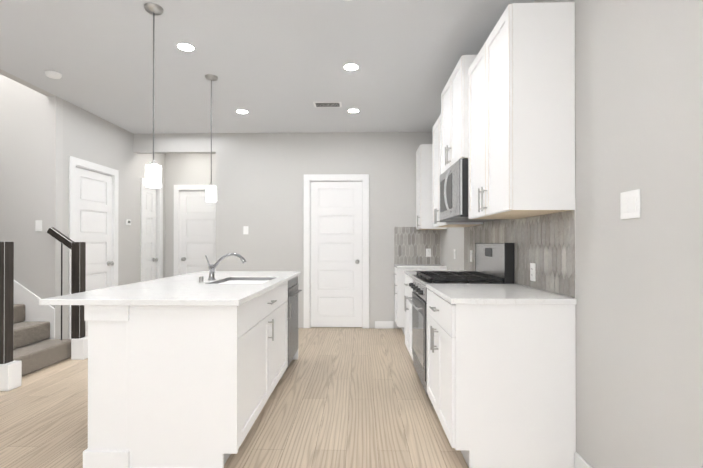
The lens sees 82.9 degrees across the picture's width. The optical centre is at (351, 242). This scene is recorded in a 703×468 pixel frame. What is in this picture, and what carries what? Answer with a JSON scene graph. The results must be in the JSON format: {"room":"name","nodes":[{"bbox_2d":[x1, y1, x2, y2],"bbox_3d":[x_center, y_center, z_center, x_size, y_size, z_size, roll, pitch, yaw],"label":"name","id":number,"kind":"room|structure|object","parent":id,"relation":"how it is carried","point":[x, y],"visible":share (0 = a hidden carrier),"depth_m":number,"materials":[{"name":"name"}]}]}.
{"room":"kitchen","nodes":[
{"label":"kitchen","id":0,"kind":"room"},
{"bbox_2d":[0,74,62,338],"bbox_3d":[-4.687,-1.577,4.377,3.000,5.600,0.100,0,0,1],"label":"wall","id":1,"kind":"structure","parent":0,"point":[31,156],"depth_m":4.30,"materials":[{"name":"grey paint"}]},
{"bbox_2d":[14,280,54,338],"bbox_3d":[-4.638,-0.035,4.312,2.900,2.515,0.016,0,0,1],"label":"trim","id":2,"kind":"structure","parent":1,"relation":"attached to","point":[35,310],"depth_m":4.28,"materials":[{"name":"white"}]},
{"bbox_2d":[35,220,41,230],"bbox_3d":[-3.368,-0.178,4.288,0.072,0.117,0.009,0,0,1],"label":"light switch","id":3,"kind":"object","parent":1,"relation":"attached to","point":[38,225],"visible":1,"depth_m":4.29,"materials":[{"name":"white plastic"}]},
{"bbox_2d":[0,69,164,338],"bbox_3d":[-3.223,-1.575,4.981,0.100,5.600,3.650,0,0,1],"label":"wall","id":4,"kind":"structure","parent":0,"point":[90,137],"depth_m":5.36,"materials":[{"name":"grey paint"}]},
{"bbox_2d":[68,156,118,338],"bbox_3d":[-3.213,0.127,4.928,0.116,2.197,0.894,0,0,1],"label":"door frame","id":5,"kind":"structure","parent":4,"relation":"attached to","point":[74,162],"depth_m":4.84,"materials":[{"name":"white wood"}]},
{"bbox_2d":[76,167,113,335],"bbox_3d":[-3.170,0.171,4.927,0.103,2.085,0.700,0,0,1],"label":"door","id":6,"kind":"structure","parent":4,"relation":"in","point":[94,211],"depth_m":4.96,"materials":[{"name":"white wood"}]},
{"bbox_2d":[145,186,157,280],"bbox_3d":[-3.159,0.176,6.249,0.103,2.085,0.400,0,0,1],"label":"hall door","id":7,"kind":"structure","parent":4,"relation":"in","point":[151,259],"depth_m":6.30,"materials":[{"name":"white wood"}]},
{"bbox_2d":[141,178,162,281],"bbox_3d":[-3.184,0.132,6.268,0.116,2.197,0.630,0,0,1],"label":"door frame","id":8,"kind":"structure","parent":4,"relation":"attached to","point":[159,231],"depth_m":6.49,"materials":[{"name":"white wood"}]},
{"bbox_2d":[165,153,215,277],"bbox_3d":[-2.585,-0.167,6.736,1.300,2.800,0.100,0,0,1],"label":"wall","id":9,"kind":"structure","parent":0,"point":[187,169],"depth_m":6.70,"materials":[{"name":"grey paint"}]},
{"bbox_2d":[174,185,215,275],"bbox_3d":[-2.535,0.134,6.723,0.894,2.197,0.116,0,0,1],"label":"door frame","id":10,"kind":"structure","parent":9,"relation":"attached to","point":[178,189],"depth_m":6.67,"materials":[{"name":"white wood"}]},
{"bbox_2d":[180,191,215,274],"bbox_3d":[-2.536,0.178,6.679,0.700,2.085,0.103,0,0,1],"label":"door","id":11,"kind":"structure","parent":9,"relation":"in","point":[197,227],"depth_m":6.70,"materials":[{"name":"white wood"}]},
{"bbox_2d":[0,327,468,467],"bbox_3d":[-2.475,1.243,1.987,7.525,0.060,11.100,0,0,1],"label":"floor","id":12,"kind":"structure","parent":0,"point":[348,397],"depth_m":2.79,"materials":[{"name":"brown wood"}]},
{"bbox_2d":[0,227,87,390],"bbox_3d":[-4.444,-0.301,3.797,3.310,3.044,1.031,0,0,1],"label":"staircase","id":13,"kind":"structure","parent":12,"relation":"on","point":[27,347],"depth_m":3.94,"materials":[{"name":"beige carpet"}]},
{"bbox_2d":[83,273,301,467],"bbox_3d":[-0.959,0.775,3.128,0.859,0.884,2.096,0,0,1],"label":"kitchen island","id":14,"kind":"object","parent":12,"relation":"on","point":[187,370],"depth_m":2.10,"materials":[{"name":"white wood"}]},
{"bbox_2d":[39,271,294,304],"bbox_3d":[-1.085,0.320,3.141,1.056,0.033,2.140,0,0,1],"label":"island countertop","id":15,"kind":"structure","parent":14,"relation":"on","point":[191,288],"depth_m":2.38,"materials":[{"name":"white stone"}]},
{"bbox_2d":[205,253,246,280],"bbox_3d":[-1.002,0.195,3.196,0.316,0.218,0.090,0,0,1],"label":"faucet","id":16,"kind":"object","parent":15,"relation":"on","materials":[{"name":"silver metal"}]},
{"bbox_2d":[219,277,270,284],"bbox_3d":[-0.867,0.427,3.206,0.454,0.239,0.624,0,0,1],"label":"sink","id":17,"kind":"object","parent":15,"relation":"in","point":[226,280],"depth_m":3.44,"materials":[{"name":"silver metal"}]},
{"bbox_2d":[280,276,301,378],"bbox_3d":[-0.813,0.780,3.856,0.598,0.882,0.585,0,0,1],"label":"dishwasher","id":18,"kind":"object","parent":14,"relation":"in","point":[292,284],"depth_m":3.78,"materials":[{"name":"silver metal"}]},
{"bbox_2d":[393,266,404,334],"bbox_3d":[0.935,0.785,5.454,0.651,0.884,0.417,0,0,1],"label":"base cabinet","id":19,"kind":"object","parent":12,"relation":"on","point":[399,286],"depth_m":5.25,"materials":[{"name":"white wood"}]},
{"bbox_2d":[397,266,446,269],"bbox_3d":[0.932,0.328,5.450,0.658,0.030,0.430,0,0,1],"label":"countertop","id":20,"kind":"structure","parent":19,"relation":"on","point":[398,267],"depth_m":5.24,"materials":[{"name":"white stone"}]},
{"bbox_2d":[405,274,412,359],"bbox_3d":[0.903,0.779,4.026,0.651,0.884,0.680,0,0,1],"label":"base cabinet","id":21,"kind":"object","parent":12,"relation":"on","point":[408,290],"depth_m":4.04,"materials":[{"name":"white wood"}]},
{"bbox_2d":[405,270,464,277],"bbox_3d":[0.901,0.322,4.035,0.658,0.030,0.690,0,0,1],"label":"countertop","id":22,"kind":"structure","parent":21,"relation":"on","point":[411,272],"depth_m":4.35,"materials":[{"name":"white stone"}]},
{"bbox_2d":[406,243,513,405],"bbox_3d":[0.849,0.612,3.308,0.713,1.213,0.757,0,0,1],"label":"gas range","id":23,"kind":"object","parent":12,"relation":"on","point":[494,263],"visible":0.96,"depth_m":3.15,"materials":[{"name":"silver metal"}]},
{"bbox_2d":[426,286,575,467],"bbox_3d":[0.871,0.773,2.521,0.651,0.884,0.810,0,0,1],"label":"base cabinet","id":24,"kind":"object","parent":12,"relation":"on","point":[501,375],"depth_m":2.12,"materials":[{"name":"white wood"}]},
{"bbox_2d":[426,283,576,305],"bbox_3d":[0.868,0.316,2.516,0.658,0.030,0.820,0,0,1],"label":"countertop","id":25,"kind":"structure","parent":24,"relation":"on","point":[459,294],"depth_m":2.24,"materials":[{"name":"white stone"}]},
{"bbox_2d":[0,0,534,133],"bbox_3d":[-0.994,-1.641,1.117,4.525,0.100,9.400,0,0,1],"label":"ceiling","id":26,"kind":"structure","parent":0,"point":[274,66],"depth_m":3.43,"materials":[{"name":"white paint"}]},
{"bbox_2d":[45,70,61,78],"bbox_3d":[-2.791,-1.562,3.726,0.130,0.036,0.130,0,0,1],"label":"smoke detector","id":27,"kind":"object","parent":26,"relation":"attached to","point":[52,74],"visible":1,"depth_m":3.69,"materials":[{"name":"white plastic"}]},
{"bbox_2d":[144,3,163,187],"bbox_3d":[-1.338,-0.977,2.692,0.120,1.214,0.120,0,0,1],"label":"pendant light","id":28,"kind":"object","parent":26,"relation":"hanging from","point":[153,170],"visible":0.98,"depth_m":2.67,"materials":[{"name":"white glass"}]},
{"bbox_2d":[176,42,195,51],"bbox_3d":[-1.341,-1.579,3.224,0.150,0.005,0.150,0,0,1],"label":"recessed light","id":29,"kind":"object","parent":26,"relation":"in","point":[184,46],"visible":1,"depth_m":3.22,"materials":[{"name":"white"}]},
{"bbox_2d":[205,74,217,201],"bbox_3d":[-1.339,-0.983,3.802,0.120,1.194,0.120,0,0,1],"label":"pendant light","id":30,"kind":"object","parent":26,"relation":"hanging from","point":[211,192],"visible":1,"depth_m":3.77,"materials":[{"name":"white glass"}]},
{"bbox_2d":[236,109,247,113],"bbox_3d":[-1.317,-1.572,4.794,0.150,0.005,0.150,0,0,1],"label":"recessed light","id":31,"kind":"object","parent":26,"relation":"in","point":[241,111],"visible":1,"depth_m":4.79,"materials":[{"name":"white"}]},
{"bbox_2d":[313,102,341,106],"bbox_3d":[-0.272,-1.573,4.551,0.320,0.007,0.170,0,0,1],"label":"ceiling vent","id":32,"kind":"object","parent":26,"relation":"in","point":[327,104],"visible":1,"depth_m":4.54,"materials":[{"name":"white metal"}]},
{"bbox_2d":[343,63,358,70],"bbox_3d":[-0.003,-1.577,3.585,0.150,0.005,0.150,0,0,1],"label":"recessed light","id":33,"kind":"object","parent":26,"relation":"in","point":[350,66],"visible":1,"depth_m":3.57,"materials":[{"name":"white"}]},
{"bbox_2d":[347,109,359,112],"bbox_3d":[0.023,-1.572,4.765,0.150,0.005,0.150,0,0,1],"label":"recessed light","id":34,"kind":"object","parent":26,"relation":"in","point":[353,110],"visible":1,"depth_m":4.75,"materials":[{"name":"white plastic"}]},
{"bbox_2d":[133,132,440,328],"bbox_3d":[-0.943,-0.171,5.760,4.425,2.800,0.100,0,0,1],"label":"wall","id":35,"kind":"structure","parent":0,"point":[260,184],"depth_m":5.71,"materials":[{"name":"grey paint"}]},
{"bbox_2d":[243,226,247,233],"bbox_3d":[-1.517,-0.172,5.718,0.072,0.117,0.009,0,0,1],"label":"light switch","id":36,"kind":"object","parent":35,"relation":"attached to","point":[245,229],"visible":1,"depth_m":5.72,"materials":[{"name":"white plastic"}]},
{"bbox_2d":[311,182,361,326],"bbox_3d":[-0.217,0.174,5.689,0.740,2.085,0.103,0,0,1],"label":"pantry door","id":37,"kind":"structure","parent":35,"relation":"in","point":[336,254],"depth_m":5.71,"materials":[{"name":"white wood"}]},
{"bbox_2d":[304,174,368,328],"bbox_3d":[-0.216,0.130,5.732,0.934,2.197,0.116,0,0,1],"label":"door frame","id":38,"kind":"structure","parent":35,"relation":"attached to","point":[310,178],"depth_m":5.68,"materials":[{"name":"white wood"}]},
{"bbox_2d":[375,321,393,328],"bbox_3d":[0.466,1.176,5.667,0.264,0.105,0.013,0,0,1],"label":"baseboard","id":39,"kind":"structure","parent":35,"relation":"attached to","point":[378,324],"depth_m":5.66,"materials":[{"name":"white wood"}]},
{"bbox_2d":[394,227,439,263],"bbox_3d":[0.932,0.046,5.664,0.648,0.535,0.008,0,0,1],"label":"tile backsplash","id":40,"kind":"structure","parent":35,"relation":"attached to","point":[412,245],"depth_m":5.66,"materials":[{"name":"grey tile"}]},
{"bbox_2d":[426,249,430,256],"bbox_3d":[1.092,0.148,5.651,0.072,0.117,0.009,0,0,1],"label":"outlet","id":41,"kind":"object","parent":40,"relation":"attached to","point":[428,252],"visible":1,"depth_m":5.65,"materials":[{"name":"white plastic"}]},
{"bbox_2d":[441,0,702,467],"bbox_3d":[1.218,-0.191,1.062,0.100,2.800,9.400,0,0,1],"label":"wall","id":42,"kind":"structure","parent":0,"point":[639,281],"depth_m":1.64,"materials":[{"name":"grey paint"}]},
{"bbox_2d":[416,144,432,229],"bbox_3d":[1.087,-0.735,5.457,0.346,1.115,0.417,0,0,1],"label":"upper cabinet","id":43,"kind":"object","parent":42,"relation":"attached to","point":[424,220],"depth_m":5.25,"materials":[{"name":"white wood"}]},
{"bbox_2d":[429,114,482,229],"bbox_3d":[1.056,-0.716,4.029,0.346,1.105,0.680,0,0,1],"label":"upper cabinet","id":44,"kind":"object","parent":42,"relation":"attached to","point":[435,148],"depth_m":4.20,"materials":[{"name":"white wood"}]},
{"bbox_2d":[441,55,472,173],"bbox_3d":[1.018,-1.002,3.311,0.391,0.760,0.756,0,0,1],"label":"upper cabinet","id":45,"kind":"object","parent":42,"relation":"attached to","point":[453,93],"depth_m":3.21,"materials":[{"name":"white wood"}]},
{"bbox_2d":[439,158,497,221],"bbox_3d":[0.974,-0.402,3.309,0.476,0.430,0.752,0,0,1],"label":"microwave","id":46,"kind":"object","parent":45,"relation":"attached to","point":[454,192],"visible":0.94,"depth_m":3.13,"materials":[{"name":"silver metal"}]},
{"bbox_2d":[464,198,575,298],"bbox_3d":[1.210,0.035,3.237,0.008,0.535,2.250,0,0,1],"label":"tile backsplash","id":47,"kind":"structure","parent":42,"relation":"attached to","point":[546,244],"depth_m":2.52,"materials":[{"name":"grey tile"}]},
{"bbox_2d":[530,263,535,280],"bbox_3d":[1.188,0.195,2.612,0.009,0.117,0.072,0,0,1],"label":"outlet","id":48,"kind":"object","parent":47,"relation":"attached to","point":[532,271],"visible":1,"depth_m":2.60,"materials":[{"name":"white plastic"}]},
{"bbox_2d":[465,2,574,218],"bbox_3d":[1.023,-0.722,2.524,0.346,1.105,0.810,0,0,1],"label":"upper cabinet","id":49,"kind":"object","parent":42,"relation":"attached to","point":[520,85],"depth_m":2.12,"materials":[{"name":"white wood"}]},
{"bbox_2d":[574,452,591,467],"bbox_3d":[1.120,1.149,-0.764,0.013,0.105,5.735,0,0,1],"label":"baseboard","id":50,"kind":"structure","parent":42,"relation":"attached to","point":[580,461],"depth_m":2.05,"materials":[{"name":"white wood"}]},
{"bbox_2d":[620,189,639,218],"bbox_3d":[1.176,-0.159,1.683,0.009,0.117,0.118,0,0,1],"label":"light switch","id":51,"kind":"object","parent":42,"relation":"attached to","point":[629,204],"visible":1,"depth_m":1.68,"materials":[{"name":"white plastic"}]}
]}

